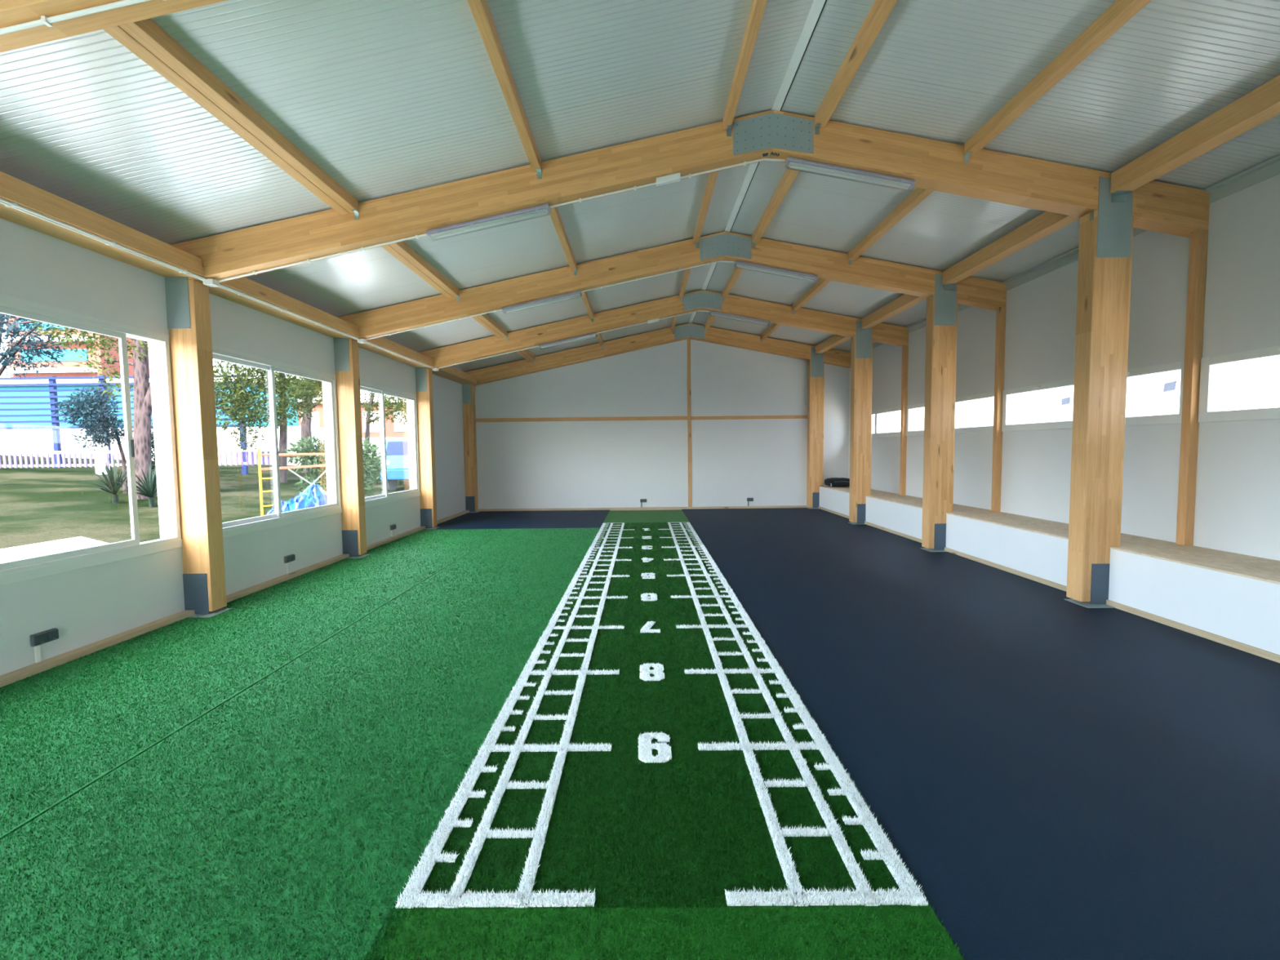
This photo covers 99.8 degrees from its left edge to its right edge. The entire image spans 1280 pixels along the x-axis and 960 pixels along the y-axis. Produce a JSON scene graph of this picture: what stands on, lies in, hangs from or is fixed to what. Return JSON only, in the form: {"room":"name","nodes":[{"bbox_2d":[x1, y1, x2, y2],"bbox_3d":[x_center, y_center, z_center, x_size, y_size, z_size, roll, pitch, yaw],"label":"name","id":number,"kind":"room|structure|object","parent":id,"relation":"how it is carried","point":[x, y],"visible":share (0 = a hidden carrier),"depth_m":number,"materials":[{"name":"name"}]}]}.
{"room":"sports facility","nodes":[
{"label":"sports facility","id":0,"kind":"room"},
{"bbox_2d":[0,217,466,675],"bbox_3d":[-4.772,-0.430,5.650,0.200,3.640,18.130,-1,3,0],"label":"wall","id":1,"kind":"structure","parent":0,"point":[86,606],"depth_m":5.27,"materials":[{"name":"paint"}]},
{"bbox_2d":[30,627,58,662],"bbox_3d":[-4.630,1.291,4.203,0.048,0.225,0.170,-1,3,0],"label":"socket","id":2,"kind":"object","parent":1,"relation":"attached to","point":[36,639],"visible":1,"depth_m":4.16,"materials":[{"name":"grey plastic"}]},
{"bbox_2d":[0,293,182,586],"bbox_3d":[-4.785,-0.304,4.090,0.254,2.130,2.660,-1,3,0],"label":"window","id":3,"kind":"structure","parent":1,"relation":"in","point":[30,568],"depth_m":4.90,"materials":[{"name":"white metal"}]},
{"bbox_2d":[0,510,469,687],"bbox_3d":[-4.602,1.361,5.554,0.100,0.068,17.726,-1,3,0],"label":"baseboard","id":4,"kind":"structure","parent":1,"relation":"attached to","point":[10,677],"depth_m":5.00,"materials":[{"name":"wood"}]},
{"bbox_2d":[212,345,342,537],"bbox_3d":[-4.785,-0.472,6.978,0.254,2.130,2.745,-1,3,0],"label":"window","id":5,"kind":"structure","parent":1,"relation":"in","point":[232,528],"depth_m":6.96,"materials":[{"name":"white metal"}]},
{"bbox_2d":[360,380,420,507],"bbox_3d":[-4.784,-0.645,9.938,0.254,2.130,2.815,-1,3,0],"label":"window","id":6,"kind":"structure","parent":1,"relation":"in","point":[370,501],"depth_m":10.01,"materials":[{"name":"white metal"}]},
{"bbox_2d":[0,0,1279,372],"bbox_3d":[0.414,-3.020,5.398,10.930,1.423,18.330,-1,3,0],"label":"ceiling","id":7,"kind":"structure","parent":0,"point":[387,98],"depth_m":4.40,"materials":[{"name":"white metal"}]},
{"bbox_2d":[0,0,227,53],"bbox_3d":[0.443,-2.622,2.528,10.274,1.602,0.205,-1,3,0],"label":"roof beam","id":8,"kind":"structure","parent":7,"relation":"attached to","point":[12,12],"depth_m":2.59,"materials":[{"name":"wood"}]},
{"bbox_2d":[0,0,150,35],"bbox_3d":[-1.402,-2.441,2.522,5.713,1.149,0.032,-1,3,0],"label":"conduit","id":9,"kind":"object","parent":8,"relation":"attached to","point":[48,21],"visible":1,"depth_m":2.53,"materials":[{"name":"white plastic"}]},
{"bbox_2d":[0,171,204,276],"bbox_3d":[-4.490,-2.012,3.990,0.399,0.175,2.647,-1,3,0],"label":"eave purlin","id":10,"kind":"object","parent":8,"relation":"attached to","point":[12,189],"visible":0.97,"depth_m":4.29,"materials":[{"name":"brown wood"}]},
{"bbox_2d":[0,200,202,280],"bbox_3d":[-4.355,-1.913,3.996,0.030,0.024,2.760,-1,3,0],"label":"conduit","id":11,"kind":"object","parent":10,"relation":"attached to","point":[6,205],"visible":0.86,"depth_m":4.28,"materials":[{"name":"white plastic"}]},
{"bbox_2d":[103,18,359,219],"bbox_3d":[-2.842,-2.564,3.960,0.173,0.181,2.653,-1,3,0],"label":"purlin","id":12,"kind":"object","parent":8,"relation":"attached to","point":[144,38],"visible":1,"depth_m":3.65,"materials":[{"name":"brown wood"}]},
{"bbox_2d":[466,0,542,178],"bbox_3d":[-1.001,-2.953,3.937,0.080,0.181,2.653,-1,3,0],"label":"purlin","id":13,"kind":"object","parent":8,"relation":"attached to","point":[481,12],"visible":1,"depth_m":3.94,"materials":[{"name":"brown wood"}]},
{"bbox_2d":[723,0,767,136],"bbox_3d":[0.846,-3.353,3.914,0.082,0.181,2.653,-1,3,0],"label":"purlin","id":14,"kind":"object","parent":8,"relation":"attached to","point":[757,7],"visible":1,"depth_m":4.33,"materials":[{"name":"brown wood"}]},
{"bbox_2d":[814,0,897,134],"bbox_3d":[1.742,-3.371,3.913,0.095,0.182,2.653,-1,3,0],"label":"purlin","id":15,"kind":"object","parent":8,"relation":"attached to","point":[880,10],"visible":1,"depth_m":4.34,"materials":[{"name":"brown wood"}]},
{"bbox_2d":[964,0,1151,162],"bbox_3d":[3.205,-3.109,3.928,0.095,0.182,2.653,-1,3,0],"label":"purlin","id":16,"kind":"object","parent":8,"relation":"attached to","point":[1120,11],"visible":1,"depth_m":4.09,"materials":[{"name":"brown wood"}]},
{"bbox_2d":[1110,75,1279,202],"bbox_3d":[4.614,-2.696,3.860,0.315,0.426,2.823,-1,3,0],"label":"eave purlin","id":17,"kind":"object","parent":8,"relation":"attached to","point":[1261,104],"visible":1,"depth_m":4.44,"materials":[{"name":"brown wood"}]},
{"bbox_2d":[688,0,826,323],"bbox_3d":[1.327,-3.602,5.364,0.092,0.033,17.930,-1,3,0],"label":"trim","id":18,"kind":"structure","parent":7,"relation":"attached to","point":[816,9],"depth_m":4.83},
{"bbox_2d":[475,339,849,509],"bbox_3d":[0.462,-1.667,14.558,10.280,4.954,0.200,-1,3,0],"label":"wall","id":19,"kind":"structure","parent":0,"point":[604,464],"depth_m":14.48,"materials":[{"name":"paint"}]},
{"bbox_2d":[475,415,807,422],"bbox_3d":[0.041,-1.648,14.448,8.884,0.100,0.020,-1,3,0],"label":"trim","id":20,"kind":"structure","parent":19,"relation":"attached to","point":[736,417],"depth_m":14.44,"materials":[{"name":"brown wood"}]},
{"bbox_2d":[476,505,812,511],"bbox_3d":[0.109,0.776,14.585,9.320,0.078,0.030,-1,3,0],"label":"baseboard","id":21,"kind":"structure","parent":19,"relation":"attached to","point":[780,506],"depth_m":14.57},
{"bbox_2d":[687,338,691,506],"bbox_3d":[1.324,-1.483,14.457,0.090,4.541,0.022,-1,3,0],"label":"trim","id":22,"kind":"structure","parent":19,"relation":"attached to","point":[689,414],"depth_m":14.45,"materials":[{"name":"brown wood"}]},
{"bbox_2d":[848,173,1279,560],"bbox_3d":[5.675,-0.795,5.627,0.140,4.140,18.130,-1,3,0],"label":"wall","id":23,"kind":"structure","parent":0,"point":[1237,494],"depth_m":5.93,"materials":[{"name":"paint"}]},
{"bbox_2d":[871,406,901,437],"bbox_3d":[5.617,-1.331,12.836,0.115,0.640,2.854,-1,3,0],"label":"window","id":24,"kind":"structure","parent":23,"relation":"in","point":[877,434],"depth_m":12.46,"materials":[{"name":"white metal"}]},
{"bbox_2d":[899,344,908,495],"bbox_3d":[5.558,-1.250,11.357,0.091,3.141,0.090,-1,3,0],"label":"stud","id":25,"kind":"object","parent":23,"relation":"attached to","point":[904,348],"visible":1,"depth_m":11.33,"materials":[{"name":"brown wood"}]},
{"bbox_2d":[906,391,994,435],"bbox_3d":[5.616,-1.157,9.858,0.115,0.640,2.892,-1,3,0],"label":"window","id":26,"kind":"structure","parent":23,"relation":"in","point":[909,432],"depth_m":9.36,"materials":[{"name":"white metal"}]},
{"bbox_2d":[991,306,1005,511],"bbox_3d":[5.557,-1.075,8.360,0.091,3.141,0.090,-1,3,0],"label":"stud","id":27,"kind":"object","parent":23,"relation":"attached to","point":[1001,312],"visible":1,"depth_m":8.33,"materials":[{"name":"brown wood"}]},
{"bbox_2d":[818,506,1279,662],"bbox_3d":[4.769,1.250,5.632,0.020,0.073,17.896,-1,3,0],"label":"baseboard","id":28,"kind":"structure","parent":23,"relation":"attached to","point":[1242,646],"depth_m":5.14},
{"bbox_2d":[850,155,1279,353],"bbox_3d":[5.552,-2.784,5.411,0.060,0.140,17.930,-1,3,0],"label":"trim","id":29,"kind":"structure","parent":23,"relation":"attached to","point":[1269,168],"depth_m":5.25,"materials":[{"name":"metal"}]},
{"bbox_2d":[1001,360,1184,431],"bbox_3d":[5.616,-0.984,6.896,0.115,0.640,2.824,-1,3,0],"label":"window","id":30,"kind":"structure","parent":23,"relation":"in","point":[1006,425],"depth_m":6.99,"materials":[{"name":"white metal"}]},
{"bbox_2d":[1175,228,1208,545],"bbox_3d":[5.557,-0.904,5.431,0.091,3.141,0.090,-1,3,0],"label":"stud","id":31,"kind":"object","parent":23,"relation":"attached to","point":[1198,237],"visible":1,"depth_m":5.41,"materials":[{"name":"brown wood"}]},
{"bbox_2d":[1198,345,1279,422],"bbox_3d":[5.615,-0.815,4.008,0.115,0.640,2.740,-1,3,0],"label":"window","id":32,"kind":"structure","parent":23,"relation":"in","point":[1209,375],"depth_m":5.17,"materials":[{"name":"white metal"}]},
{"bbox_3d":[0.489,1.424,5.658,10.680,0.180,18.330,-1,3,0],"label":"floor","id":33,"kind":"structure","parent":0,"visible":0},
{"bbox_2d":[0,528,507,839],"bbox_3d":[-3.657,1.460,3.997,1.791,0.034,14.610,-1,3,0],"label":"artificial turf","id":34,"kind":"object","parent":33,"relation":"on","point":[64,727],"visible":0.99,"depth_m":4.06,"materials":[{"name":"carpet"}]},
{"bbox_2d":[164,276,232,617],"bbox_3d":[-4.504,-0.437,5.457,0.336,3.629,0.305,-1,3,0],"label":"timber post","id":35,"kind":"object","parent":34,"relation":"on","point":[188,301],"visible":0.93,"depth_m":5.45,"materials":[{"name":"wood"}]},
{"bbox_2d":[171,110,1209,283],"bbox_3d":[0.443,-2.788,5.373,10.274,1.602,0.205,-1,3,0],"label":"roof beam","id":36,"kind":"structure","parent":35,"relation":"on","point":[935,165],"depth_m":5.27,"materials":[{"name":"wood"}]},
{"bbox_2d":[0,198,206,279],"bbox_3d":[-4.315,-1.914,3.996,0.030,0.024,2.760,-1,3,0],"label":"conduit","id":37,"kind":"object","parent":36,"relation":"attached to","point":[12,204],"visible":1,"depth_m":4.25,"materials":[{"name":"white plastic"}]},
{"bbox_2d":[208,276,359,337],"bbox_3d":[-4.490,-2.180,6.877,0.399,0.175,2.731,-1,3,0],"label":"eave purlin","id":38,"kind":"object","parent":36,"relation":"attached to","point":[250,287],"visible":0.62,"depth_m":6.63,"materials":[{"name":"brown wood"}]},
{"bbox_2d":[218,285,357,340],"bbox_3d":[-4.354,-2.082,6.883,0.030,0.024,2.844,-1,3,0],"label":"conduit","id":39,"kind":"object","parent":38,"relation":"attached to","point":[238,294],"visible":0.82,"depth_m":6.55,"materials":[{"name":"white plastic"}]},
{"bbox_2d":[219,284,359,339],"bbox_3d":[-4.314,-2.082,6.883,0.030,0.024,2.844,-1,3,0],"label":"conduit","id":40,"kind":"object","parent":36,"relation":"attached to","point":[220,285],"visible":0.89,"depth_m":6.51,"materials":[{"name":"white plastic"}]},
{"bbox_2d":[382,241,459,301],"bbox_3d":[-2.842,-2.733,6.847,0.173,0.181,2.737,-1,3,0],"label":"purlin","id":41,"kind":"object","parent":36,"relation":"attached to","point":[403,252],"visible":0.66,"depth_m":6.96,"materials":[{"name":"brown wood"}]},
{"bbox_2d":[426,203,551,241],"bbox_3d":[-1.507,-2.570,5.390,1.235,0.339,0.118,-1,3,0],"label":"tube light","id":42,"kind":"object","parent":36,"relation":"attached to","point":[482,223],"visible":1,"depth_m":5.36,"materials":[{"name":"white plastic"}]},
{"bbox_2d":[218,158,785,281],"bbox_3d":[-1.402,-2.610,5.417,5.713,1.149,0.032,-1,3,0],"label":"conduit","id":43,"kind":"object","parent":36,"relation":"attached to","point":[744,163],"visible":0.83,"depth_m":5.41,"materials":[{"name":"white plastic"}]},
{"bbox_2d":[548,207,577,275],"bbox_3d":[-1.001,-3.122,6.824,0.080,0.181,2.737,-1,3,0],"label":"purlin","id":44,"kind":"object","parent":36,"relation":"attached to","point":[555,216],"visible":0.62,"depth_m":6.96,"materials":[{"name":"brown wood"}]},
{"bbox_2d":[656,173,680,186],"bbox_3d":[0.280,-2.976,5.344,0.240,0.101,0.076,-1,3,0],"label":"emergency light","id":45,"kind":"object","parent":36,"relation":"attached to","point":[673,178],"visible":1,"depth_m":5.31,"materials":[{"name":"white plastic"}]},
{"bbox_2d":[693,170,719,248],"bbox_3d":[0.846,-3.522,6.801,0.082,0.181,2.737,-1,3,0],"label":"purlin","id":46,"kind":"object","parent":36,"relation":"attached to","point":[713,176],"visible":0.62,"depth_m":6.94,"materials":[{"name":"brown wood"}]},
{"bbox_2d":[751,166,799,247],"bbox_3d":[1.742,-3.539,6.800,0.095,0.182,2.737,-1,3,0],"label":"purlin","id":47,"kind":"object","parent":36,"relation":"attached to","point":[788,177],"visible":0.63,"depth_m":6.89,"materials":[{"name":"brown wood"}]},
{"bbox_2d":[785,156,915,191],"bbox_3d":[2.083,-3.037,5.362,1.269,0.328,0.118,-1,3,0],"label":"tube light","id":48,"kind":"object","parent":36,"relation":"hanging from","point":[793,162],"visible":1,"depth_m":5.33,"materials":[{"name":"white plastic"}]},
{"bbox_2d":[788,168,908,191],"bbox_3d":[2.079,-3.015,5.363,1.278,0.054,0.104,10,3,-1],"label":"diffuser","id":49,"kind":"object","parent":48,"relation":"attached to","point":[853,174],"depth_m":5.35,"materials":[{"name":"plastic"}]},
{"bbox_2d":[848,187,934,264],"bbox_3d":[3.205,-3.278,6.815,0.095,0.182,2.737,-1,3,0],"label":"purlin","id":50,"kind":"object","parent":36,"relation":"attached to","point":[918,195],"visible":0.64,"depth_m":6.85,"materials":[{"name":"brown wood"}]},
{"bbox_2d":[942,211,1093,289],"bbox_3d":[4.615,-2.864,6.747,0.315,0.426,2.907,-1,3,0],"label":"eave purlin","id":51,"kind":"object","parent":36,"relation":"attached to","point":[1046,223],"visible":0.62,"depth_m":6.76,"materials":[{"name":"brown wood"}]},
{"bbox_2d":[333,337,369,558],"bbox_3d":[-4.503,-0.608,8.386,0.336,3.629,0.305,-1,3,0],"label":"timber post","id":52,"kind":"object","parent":34,"relation":"on","point":[346,355],"visible":0.93,"depth_m":8.37,"materials":[{"name":"wood"}]},
{"bbox_2d":[338,231,1006,341],"bbox_3d":[0.443,-2.959,8.302,10.274,1.602,0.205,-1,3,0],"label":"roof beam","id":53,"kind":"structure","parent":52,"relation":"on","point":[831,265],"depth_m":8.20,"materials":[{"name":"wood"}]},
{"bbox_2d":[471,313,507,340],"bbox_3d":[-2.842,-2.906,9.810,0.173,0.181,2.805,-1,3,0],"label":"purlin","id":54,"kind":"object","parent":53,"relation":"attached to","point":[485,320],"visible":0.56,"depth_m":10.21,"materials":[{"name":"brown wood"}]},
{"bbox_2d":[502,289,582,314],"bbox_3d":[-1.506,-2.741,8.319,1.235,0.339,0.118,-1,3,0],"label":"tube light","id":55,"kind":"object","parent":53,"relation":"attached to","point":[575,294],"visible":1,"depth_m":8.28,"materials":[{"name":"white plastic"}]},
{"bbox_2d":[366,260,733,340],"bbox_3d":[-1.401,-2.781,8.346,5.713,1.149,0.032,-1,3,0],"label":"conduit","id":56,"kind":"object","parent":53,"relation":"attached to","point":[707,264],"visible":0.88,"depth_m":8.33,"materials":[{"name":"white plastic"}]},
{"bbox_2d":[721,265,743,301],"bbox_3d":[1.743,-3.712,9.762,0.095,0.182,2.805,-1,3,0],"label":"purlin","id":57,"kind":"object","parent":53,"relation":"attached to","point":[737,271],"visible":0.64,"depth_m":10.14,"materials":[{"name":"brown wood"}]},
{"bbox_2d":[733,260,817,280],"bbox_3d":[2.084,-3.207,8.291,1.269,0.328,0.118,-1,3,0],"label":"tube light","id":58,"kind":"object","parent":53,"relation":"hanging from","point":[739,264],"visible":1,"depth_m":8.26,"materials":[{"name":"white plastic"}]},
{"bbox_2d":[792,278,831,314],"bbox_3d":[3.206,-3.451,9.777,0.095,0.182,2.805,-1,3,0],"label":"purlin","id":59,"kind":"object","parent":53,"relation":"attached to","point":[820,284],"visible":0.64,"depth_m":10.07,"materials":[{"name":"brown wood"}]},
{"bbox_2d":[0,527,599,959],"bbox_3d":[-1.798,1.440,3.996,2.000,0.034,14.624,-1,3,0],"label":"artificial turf","id":60,"kind":"object","parent":33,"relation":"on","point":[290,820],"visible":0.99,"depth_m":2.56,"materials":[{"name":"carpet"}]},
{"bbox_2d":[423,510,609,529],"bbox_3d":[-2.683,0.934,12.952,3.737,0.020,3.322,-1,3,0],"label":"floor","id":61,"kind":"structure","parent":33,"relation":"on","point":[548,518],"depth_m":12.64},
{"bbox_2d":[415,367,439,528],"bbox_3d":[-4.503,-0.783,11.383,0.336,3.629,0.305,-1,3,0],"label":"timber post","id":62,"kind":"object","parent":61,"relation":"on","point":[424,377],"visible":1,"depth_m":11.36,"materials":[{"name":"wood"}]},
{"bbox_2d":[358,337,434,367],"bbox_3d":[-4.489,-2.353,9.840,0.399,0.175,2.799,-1,3,0],"label":"eave purlin","id":63,"kind":"object","parent":62,"relation":"attached to","point":[384,343],"visible":0.58,"depth_m":9.73,"materials":[{"name":"brown wood"}]},
{"bbox_2d":[418,289,908,369],"bbox_3d":[0.444,-3.134,11.299,10.274,1.602,0.205,-1,3,0],"label":"roof beam","id":64,"kind":"structure","parent":62,"relation":"on","point":[702,300],"depth_m":11.20,"materials":[{"name":"wood"}]},
{"bbox_2d":[431,366,476,384],"bbox_3d":[-4.489,-2.527,12.818,0.399,0.175,2.761,-1,3,0],"label":"eave purlin","id":65,"kind":"object","parent":64,"relation":"attached to","point":[450,373],"visible":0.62,"depth_m":12.85,"materials":[{"name":"brown wood"}]},
{"bbox_2d":[538,332,597,348],"bbox_3d":[-1.506,-2.916,11.316,1.235,0.339,0.118,-1,3,0],"label":"tube light","id":66,"kind":"object","parent":64,"relation":"attached to","point":[592,335],"visible":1,"depth_m":11.28,"materials":[{"name":"white plastic"}]},
{"bbox_2d":[438,310,709,368],"bbox_3d":[-1.401,-2.956,11.343,5.713,1.149,0.032,-1,3,0],"label":"conduit","id":67,"kind":"object","parent":64,"relation":"attached to","point":[697,310],"visible":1,"depth_m":11.33,"materials":[{"name":"white plastic"}]},
{"bbox_2d":[709,310,770,325],"bbox_3d":[2.084,-3.382,11.288,1.269,0.328,0.118,-1,3,0],"label":"tube light","id":68,"kind":"object","parent":64,"relation":"hanging from","point":[727,316],"visible":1,"depth_m":11.25,"materials":[{"name":"white plastic"}]},
{"bbox_2d":[462,384,479,512],"bbox_3d":[-4.502,-0.956,14.342,0.336,3.629,0.305,-1,3,0],"label":"timber post","id":69,"kind":"object","parent":61,"relation":"on","point":[468,390],"visible":0.94,"depth_m":14.32,"materials":[{"name":"wood"}]},
{"bbox_2d":[465,323,851,386],"bbox_3d":[0.444,-3.307,14.258,10.274,1.602,0.205,-1,3,0],"label":"roof beam","id":70,"kind":"structure","parent":69,"relation":"on","point":[688,331],"depth_m":14.16,"materials":[{"name":"wood"}]},
{"bbox_2d":[603,510,689,523],"bbox_3d":[0.146,0.889,13.173,1.945,0.020,2.412,-1,3,0],"label":"turf","id":71,"kind":"object","parent":33,"relation":"on","point":[624,516],"visible":0.86,"depth_m":13.03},
{"bbox_2d":[392,522,929,909],"bbox_3d":[0.110,1.240,6.954,2.016,0.046,10.085,-1,3,0],"label":"lane","id":72,"kind":"object","parent":33,"relation":"on","point":[652,747],"visible":1,"depth_m":2.69,"materials":[{"name":"carpet"}]},
{"bbox_2d":[365,902,964,959],"bbox_3d":[0.063,1.692,-0.677,1.973,0.034,5.263,-1,3,0],"label":"turf","id":73,"kind":"object","parent":33,"relation":"on","point":[908,932],"visible":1,"depth_m":1.83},
{"bbox_2d":[681,507,1279,959],"bbox_3d":[2.889,1.298,5.647,3.756,0.020,17.936,-1,3,0],"label":"floor","id":74,"kind":"structure","parent":33,"relation":"on","point":[1057,778],"depth_m":3.02,"materials":[{"name":"rubber"}]},
{"bbox_2d":[806,346,824,508],"bbox_3d":[4.666,-1.365,14.316,0.400,4.247,0.305,-1,3,0],"label":"timber post","id":75,"kind":"object","parent":74,"relation":"on","point":[815,365],"visible":0.96,"depth_m":14.29,"materials":[{"name":"wood"}]},
{"bbox_2d":[814,334,854,356],"bbox_3d":[4.616,-3.211,12.688,0.315,0.426,2.937,-1,3,0],"label":"eave purlin","id":76,"kind":"object","parent":75,"relation":"attached to","point":[834,340],"visible":0.61,"depth_m":13.16,"materials":[{"name":"brown wood"}]},
{"bbox_2d":[848,320,872,524],"bbox_3d":[4.666,-1.193,11.358,0.400,4.247,0.305,-1,3,0],"label":"timber post","id":77,"kind":"object","parent":74,"relation":"on","point":[861,362],"visible":0.92,"depth_m":11.33,"materials":[{"name":"wood"}]},
{"bbox_2d":[920,273,957,551],"bbox_3d":[4.665,-1.018,8.361,0.400,4.247,0.305,-1,3,0],"label":"timber post","id":78,"kind":"object","parent":74,"relation":"on","point":[941,324],"visible":0.94,"depth_m":8.33,"materials":[{"name":"wood"}]},
{"bbox_2d":[861,293,932,332],"bbox_3d":[4.615,-3.037,9.710,0.315,0.426,2.975,-1,3,0],"label":"eave purlin","id":79,"kind":"object","parent":78,"relation":"attached to","point":[904,302],"visible":0.63,"depth_m":9.97,"materials":[{"name":"brown wood"}]},
{"bbox_2d":[1064,176,1133,608],"bbox_3d":[4.665,-0.847,5.432,0.400,4.247,0.305,-1,3,0],"label":"timber post","id":80,"kind":"object","parent":74,"relation":"on","point":[1105,241],"visible":0.94,"depth_m":5.41,"materials":[{"name":"wood"}]},
{"bbox_2d":[818,485,1279,654],"bbox_3d":[5.197,0.972,5.629,0.851,0.618,17.928,-1,3,0],"label":"bench","id":81,"kind":"object","parent":33,"relation":"on","point":[1236,597],"visible":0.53,"depth_m":5.23,"materials":[{"name":"paint"}]},
{"bbox_2d":[824,477,849,487],"bbox_3d":[5.135,0.058,13.967,0.643,0.230,0.542,-1,3,0],"label":"bag","id":82,"kind":"object","parent":81,"relation":"on","point":[832,482],"visible":0.94,"depth_m":13.74,"materials":[{"name":"black fabric"}]},
{"label":"outside","id":83,"kind":"structure","parent":0,"visible":0},
{"bbox_2d":[0,454,409,549],"bbox_3d":[-36.762,-1.643,37.474,63.800,3.137,105.000,-1,3,0],"label":"ground","id":84,"kind":"structure","parent":83,"point":[40,504],"depth_m":14.97,"materials":[{"name":"green plant"}]},
{"bbox_2d":[0,313,75,379],"bbox_3d":[-21.249,-3.899,18.361,4.487,8.263,4.256,-1,3,0],"label":"leafy tree","id":85,"kind":"object","parent":84,"relation":"on","point":[16,346],"visible":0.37,"depth_m":17.90,"materials":[{"name":"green plant"}]},
{"bbox_2d":[1,315,150,377],"bbox_3d":[-66.511,-12.536,66.893,10.500,22.000,13.000,-1,3,0],"label":"apartment building","id":86,"kind":"structure","parent":84,"relation":"on","point":[68,370],"depth_m":61.28,"materials":[{"name":"red brick"}]},
{"bbox_2d":[17,320,152,499],"bbox_3d":[-14.646,-3.668,16.045,6.817,8.639,4.965,-1,3,-14],"label":"pine tree","id":87,"kind":"object","parent":84,"relation":"on","point":[142,435],"visible":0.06,"depth_m":15.87,"materials":[{"name":"green plant"}]},
{"bbox_2d":[53,386,133,493],"bbox_3d":[-16.985,-1.218,16.723,1.974,3.533,1.866,1,4,22],"label":"leafy tree","id":88,"kind":"object","parent":84,"relation":"on","point":[100,428],"visible":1,"depth_m":16.52,"materials":[{"name":"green plant"}]},
{"bbox_2d":[73,456,139,503],"bbox_3d":[-14.307,-0.018,14.570,1.970,1.448,1.466,0,3,9],"label":"yucca plant","id":89,"kind":"object","parent":84,"relation":"on","point":[111,485],"visible":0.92,"depth_m":14.54,"materials":[{"name":"green plant"}]},
{"bbox_2d":[0,373,248,474],"bbox_3d":[-27.430,-2.484,26.524,16.500,5.230,0.240,-1,3,0],"label":"screen","id":90,"kind":"object","parent":84,"relation":"on","point":[52,384],"visible":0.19,"depth_m":26.35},
{"bbox_2d":[106,463,157,506],"bbox_3d":[-13.170,0.094,14.332,1.676,1.354,1.907,2,4,35],"label":"yucca plant","id":91,"kind":"object","parent":84,"relation":"on","point":[151,484],"visible":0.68,"depth_m":14.26,"materials":[{"name":"green plant"}]},
{"bbox_2d":[0,442,289,474],"bbox_3d":[-24.164,-0.931,24.090,17.000,1.500,0.300,-1,3,0],"label":"picket fence","id":92,"kind":"object","parent":84,"relation":"on","point":[99,459],"visible":0.6,"depth_m":24.00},
{"bbox_2d":[0,377,365,465],"bbox_3d":[-36.684,-3.813,39.651,29.000,6.100,8.400,-1,3,0],"label":"building","id":93,"kind":"structure","parent":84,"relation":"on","point":[11,440],"depth_m":35.88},
{"bbox_2d":[213,359,323,482],"bbox_3d":[-15.649,-3.797,23.125,5.353,8.015,5.446,2,5,43],"label":"pine tree","id":94,"kind":"object","parent":84,"relation":"on","point":[298,393],"visible":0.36,"depth_m":22.78,"materials":[{"name":"green plant"}]},
{"bbox_2d":[256,369,323,472],"bbox_3d":[-17.915,-4.555,31.025,4.786,8.381,6.679,2,4,35],"label":"pine tree","id":95,"kind":"object","parent":84,"relation":"on","point":[305,428],"visible":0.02,"depth_m":29.79,"materials":[{"name":"green plant"}]},
{"bbox_2d":[280,433,388,497],"bbox_3d":[-9.239,-0.286,16.479,2.201,2.498,2.846,3,5,44],"label":"shrub","id":96,"kind":"object","parent":84,"relation":"on","point":[368,460],"visible":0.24,"depth_m":16.14,"materials":[{"name":"green plant"}]},
{"bbox_2d":[297,397,408,456],"bbox_3d":[-30.434,-5.703,65.684,21.700,7.700,9.000,-1,3,0],"label":"brick house","id":97,"kind":"structure","parent":84,"relation":"on","point":[393,432],"depth_m":61.67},
{"bbox_2d":[360,391,407,473],"bbox_3d":[-14.239,-4.096,30.288,5.113,7.783,4.281,-1,3,0],"label":"pine tree","id":98,"kind":"object","parent":84,"relation":"on","point":[369,408],"visible":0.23,"depth_m":29.55,"materials":[{"name":"green plant"}]},
{"bbox_2d":[380,439,409,490],"bbox_3d":[-9.151,-0.611,22.103,1.620,2.059,3.000,-1,3,0],"label":"vehicle","id":99,"kind":"object","parent":84,"relation":"on","point":[397,456],"visible":0.29,"depth_m":20.71,"materials":[{"name":"blue paint"}]},
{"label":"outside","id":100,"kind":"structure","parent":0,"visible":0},
{"bbox_3d":[23.563,0.472,22.562,35.580,0.200,75.000,-1,3,0],"label":"ground","id":101,"kind":"structure","parent":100,"visible":0},
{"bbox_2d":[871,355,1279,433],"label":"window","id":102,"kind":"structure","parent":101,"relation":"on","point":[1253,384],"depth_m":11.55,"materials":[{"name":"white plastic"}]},
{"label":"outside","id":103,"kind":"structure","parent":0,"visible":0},
{"bbox_3d":[-6.351,1.016,12.582,3.000,0.060,55.000,-1,3,0],"label":"path","id":104,"kind":"object","parent":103,"visible":0},
{"bbox_2d":[0,536,108,563],"bbox_3d":[-5.481,1.047,4.805,1.050,0.775,2.030,-1,3,0],"label":"table","id":105,"kind":"object","parent":104,"relation":"on","point":[13,553],"visible":0.19,"depth_m":5.16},
{"bbox_2d":[257,448,327,515],"bbox_3d":[-7.310,0.170,11.988,0.202,1.720,3.354,-1,3,-4],"label":"scaffold","id":106,"kind":"object","parent":104,"relation":"on","point":[260,455],"visible":0.4,"depth_m":10.61,"materials":[{"name":"metal"}]},
{"bbox_2d":[266,480,327,515],"bbox_3d":[-6.443,0.555,10.401,0.863,1.109,2.030,-1,3,0],"label":"tarpaulin","id":107,"kind":"object","parent":104,"relation":"on","point":[314,495],"visible":0.36,"depth_m":10.13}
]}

